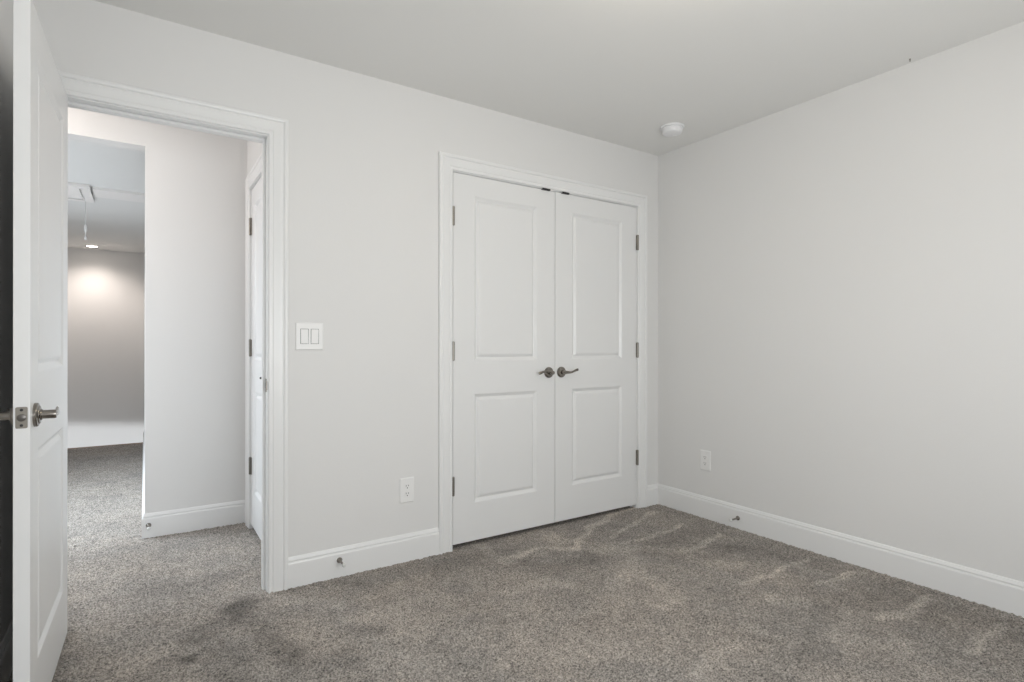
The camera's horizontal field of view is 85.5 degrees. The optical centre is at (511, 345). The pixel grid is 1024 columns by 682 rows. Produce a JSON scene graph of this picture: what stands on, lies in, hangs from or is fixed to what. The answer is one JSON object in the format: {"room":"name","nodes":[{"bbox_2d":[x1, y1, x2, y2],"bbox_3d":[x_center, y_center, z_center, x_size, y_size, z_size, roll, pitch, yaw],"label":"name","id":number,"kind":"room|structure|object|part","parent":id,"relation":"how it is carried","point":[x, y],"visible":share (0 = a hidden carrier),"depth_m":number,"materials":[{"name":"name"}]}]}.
{"room":"empty bedroom","nodes":[
{"label":"empty bedroom","id":0,"kind":"room"},
{"bbox_2d":[0,0,12,643],"bbox_3d":[-0.944,-0.113,0.611,0.120,2.440,3.300,0,0,-34],"label":"wall","id":1,"kind":"structure","parent":0,"point":[6,6],"depth_m":1.88,"materials":[{"name":"paint"}]},
{"bbox_2d":[0,619,12,681],"bbox_3d":[-0.889,1.046,0.648,0.014,0.148,3.300,0,0,-34],"label":"baseboard","id":2,"kind":"structure","parent":1,"relation":"attached to","point":[6,646],"depth_m":1.83,"materials":[{"name":"white paint"}]},
{"bbox_2d":[67,247,144,447],"bbox_3d":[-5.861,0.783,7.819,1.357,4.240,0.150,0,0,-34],"label":"wall","id":3,"kind":"structure","parent":0,"point":[106,289],"depth_m":7.82,"materials":[{"name":"paint"}]},
{"bbox_2d":[67,442,142,448],"bbox_3d":[-4.636,1.131,5.986,1.112,0.048,0.060,0,0,-34],"label":"trim","id":4,"kind":"structure","parent":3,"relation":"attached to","point":[140,442],"depth_m":6.11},
{"bbox_2d":[144,374,144,429],"bbox_3d":[-3.716,0.785,5.709,0.115,4.240,5.740,0,0,-34],"label":"wall","id":5,"kind":"structure","parent":0,"point":[144,374],"depth_m":7.45,"materials":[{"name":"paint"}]},
{"bbox_2d":[93,187,144,202],"bbox_3d":[-3.461,-1.324,4.892,0.367,0.022,0.300,0,0,-34],"label":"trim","id":6,"kind":"structure","parent":5,"relation":"attached to","point":[99,192],"depth_m":4.86,"materials":[{"name":"white paint"}]},
{"bbox_2d":[142,430,144,518],"bbox_3d":[-3.148,1.044,4.736,0.014,0.148,3.749,0,0,-34],"label":"baseboard","id":7,"kind":"structure","parent":5,"relation":"attached to","point":[143,474],"depth_m":4.02,"materials":[{"name":"white paint"}]},
{"bbox_2d":[68,107,246,513],"bbox_3d":[-2.439,-0.114,3.042,1.777,2.440,0.115,0,0,-34],"label":"wall","id":8,"kind":"structure","parent":0,"point":[195,181],"depth_m":3.32,"materials":[{"name":"paint"}]},
{"bbox_2d":[142,500,244,538],"bbox_3d":[-1.892,1.045,3.328,0.549,0.148,0.014,0,0,-34],"label":"baseboard","id":9,"kind":"structure","parent":8,"relation":"attached to","point":[189,519],"depth_m":3.31,"materials":[{"name":"white paint"}]},
{"bbox_2d":[247,141,261,175],"bbox_3d":[-1.366,-0.113,3.136,0.115,2.440,1.145,0,0,-34],"label":"wall","id":10,"kind":"structure","parent":0,"point":[254,149],"depth_m":3.31,"materials":[{"name":"paint"}]},
{"bbox_2d":[245,153,261,528],"bbox_3d":[-1.370,0.046,3.124,0.135,2.146,0.784,0,0,-34],"label":"door frame","id":11,"kind":"structure","parent":10,"relation":"attached to","point":[254,174],"depth_m":3.37,"materials":[{"name":"white paint"}]},
{"bbox_2d":[249,176,261,539],"bbox_3d":[-1.404,0.075,3.112,0.050,2.021,0.622,0,0,-34],"label":"door","id":12,"kind":"structure","parent":10,"relation":"in","point":[255,221],"depth_m":3.21,"materials":[{"name":"white paint"}]},
{"bbox_2d":[32,0,657,556],"bbox_3d":[-0.725,-0.112,2.805,4.370,2.440,0.115,0,0,-34],"label":"wall","id":13,"kind":"structure","parent":0,"point":[363,150],"depth_m":2.71,"materials":[{"name":"paint"}]},
{"bbox_2d":[0,0,67,681],"bbox_3d":[-1.500,0.075,1.780,0.134,2.024,0.735,0,0,-33],"label":"door","id":14,"kind":"structure","parent":13,"relation":"in","point":[37,416],"depth_m":1.61,"materials":[{"name":"white paint"}]},
{"bbox_3d":[-1.403,0.193,1.539,0.037,0.024,0.118,0,0,-33],"label":"lever","id":15,"kind":"part","parent":14,"relation":"part of","materials":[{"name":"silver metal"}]},
{"bbox_3d":[-1.304,0.193,1.473,0.025,0.057,0.002,0,0,-32],"label":"latch plate","id":16,"kind":"part","parent":14,"relation":"part of","materials":[{"name":"silver metal"}]},
{"bbox_3d":[-1.322,0.193,1.591,0.037,0.024,0.118,0,0,-33],"label":"lever","id":17,"kind":"part","parent":14,"relation":"part of","materials":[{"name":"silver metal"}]},
{"bbox_2d":[58,70,288,593],"bbox_3d":[-1.433,0.046,2.323,0.912,2.146,0.135,0,0,-34],"label":"door frame","id":18,"kind":"structure","parent":13,"relation":"attached to","point":[75,85],"depth_m":2.49,"materials":[{"name":"white paint"}]},
{"bbox_2d":[295,322,322,349],"bbox_3d":[-0.944,-0.041,2.585,0.126,0.128,0.010,0,0,-34],"label":"light switch","id":19,"kind":"object","parent":13,"relation":"attached to","point":[308,336],"visible":1,"depth_m":2.58,"materials":[{"name":"white plastic"}]},
{"bbox_2d":[337,557,345,566],"bbox_3d":[-0.803,1.030,2.619,0.027,0.027,0.082,0,0,-34],"label":"door stop","id":20,"kind":"object","parent":13,"relation":"attached to","point":[339,560],"visible":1,"depth_m":2.64,"materials":[{"name":"silver metal"}]},
{"bbox_2d":[288,527,438,588],"bbox_3d":[-0.707,1.046,2.740,0.760,0.148,0.014,0,0,-34],"label":"baseboard","id":21,"kind":"structure","parent":13,"relation":"attached to","point":[309,568],"depth_m":2.71,"materials":[{"name":"white paint"}]},
{"bbox_2d":[400,477,413,503],"bbox_3d":[-0.540,0.747,2.854,0.078,0.128,0.008,0,0,-34],"label":"wall outlet","id":22,"kind":"object","parent":13,"relation":"attached to","point":[406,484],"visible":1,"depth_m":2.85,"materials":[{"name":"white plastic"}]},
{"bbox_2d":[404,491,409,496],"bbox_3d":[-0.539,0.766,2.852,0.034,0.028,0.002,0,0,-34],"label":"socket","id":23,"kind":"object","parent":22,"relation":"attached to","point":[406,493],"depth_m":2.85,"materials":[{"name":"grey plastic"}]},
{"bbox_2d":[452,172,554,544],"bbox_3d":[-0.030,0.074,3.191,0.710,2.025,0.084,0,0,-34],"label":"door","id":24,"kind":"structure","parent":13,"relation":"in","point":[503,344],"depth_m":3.19,"materials":[{"name":"white paint"}]},
{"bbox_3d":[0.202,0.164,3.317,0.113,0.029,0.037,0,0,-34],"label":"lever","id":25,"kind":"part","parent":24,"relation":"part of","materials":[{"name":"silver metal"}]},
{"bbox_2d":[438,151,646,554],"bbox_3d":[0.238,0.046,3.432,1.580,2.149,0.135,0,0,-34],"label":"door frame","id":26,"kind":"structure","parent":13,"relation":"attached to","point":[447,162],"depth_m":3.02,"materials":[{"name":"white paint"}]},
{"bbox_2d":[555,192,638,521],"bbox_3d":[0.565,0.074,3.586,0.710,2.025,0.084,0,0,-34],"label":"door","id":27,"kind":"structure","parent":13,"relation":"in","point":[597,242],"depth_m":3.57,"materials":[{"name":"white paint"}]},
{"bbox_3d":[0.359,0.162,3.421,0.120,0.034,0.037,0,0,-34],"label":"lever","id":28,"kind":"part","parent":27,"relation":"part of","materials":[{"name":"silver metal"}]},
{"bbox_2d":[647,483,657,506],"bbox_3d":[0.978,1.047,3.858,0.125,0.148,0.014,0,0,-34],"label":"baseboard","id":29,"kind":"structure","parent":13,"relation":"attached to","point":[652,490],"depth_m":3.85,"materials":[{"name":"white paint"}]},
{"bbox_2d":[7,443,1023,681],"bbox_3d":[-1.127,1.112,3.418,4.120,0.010,8.180,0,0,-34],"label":"floor","id":30,"kind":"structure","parent":0,"point":[654,593],"depth_m":2.31,"materials":[{"name":"carpet"}]},
{"bbox_2d":[68,0,1023,252],"bbox_3d":[-1.732,-1.383,4.324,4.370,0.100,10.640,0,0,-34],"label":"ceiling","id":31,"kind":"structure","parent":0,"point":[617,72],"depth_m":2.50,"materials":[{"name":"white paint"}]},
{"bbox_2d":[68,182,94,239],"bbox_3d":[-3.956,-1.141,4.654,0.698,0.387,0.570,0,0,-34],"label":"attic hatch","id":32,"kind":"object","parent":31,"relation":"attached to","point":[74,192],"visible":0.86,"depth_m":4.79,"materials":[{"name":"white paint"}]},
{"bbox_3d":[-3.956,-1.321,4.654,0.532,0.025,0.412,0,0,-34],"label":"hatch panel","id":33,"kind":"part","parent":32,"relation":"part of","materials":[{"name":"white paint"}]},
{"bbox_3d":[-3.956,-1.318,4.654,0.698,0.034,0.570,0,0,-34],"label":"hatch frame","id":34,"kind":"part","parent":32,"relation":"part of","materials":[{"name":"white paint"}]},
{"bbox_3d":[-3.861,-1.018,5.017,0.025,0.140,0.026,0,0,-34],"label":"cord handle","id":35,"kind":"part","parent":32,"relation":"part of","materials":[{"name":"white plastic"}]},
{"bbox_2d":[660,122,684,136],"bbox_3d":[0.978,-1.307,3.386,0.144,0.048,0.144,0,0,-34],"label":"smoke detector","id":36,"kind":"object","parent":31,"relation":"attached to","point":[674,129],"visible":1,"depth_m":3.35,"materials":[{"name":"white plastic"}]},
{"bbox_2d":[658,22,1023,581],"bbox_3d":[1.989,-0.110,2.557,0.120,2.440,3.300,0,0,-34],"label":"wall","id":37,"kind":"structure","parent":0,"point":[841,271],"depth_m":2.77,"materials":[{"name":"paint"}]},
{"bbox_2d":[700,450,710,470],"bbox_3d":[1.243,0.742,3.565,0.008,0.128,0.078,0,0,-34],"label":"wall outlet","id":38,"kind":"object","parent":37,"relation":"attached to","point":[705,456],"visible":1,"depth_m":3.56,"materials":[{"name":"white plastic"}]},
{"bbox_2d":[729,516,739,521],"bbox_3d":[1.334,1.048,3.335,0.082,0.027,0.027,0,0,-34],"label":"door stop","id":39,"kind":"object","parent":37,"relation":"attached to","point":[737,517],"visible":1,"depth_m":3.34,"materials":[{"name":"silver metal"}]},
{"bbox_2d":[658,484,1023,617],"bbox_3d":[1.933,1.048,2.520,0.014,0.148,3.300,0,0,-34],"label":"baseboard","id":40,"kind":"structure","parent":37,"relation":"attached to","point":[1001,593],"depth_m":2.77,"materials":[{"name":"white paint"}]}
]}

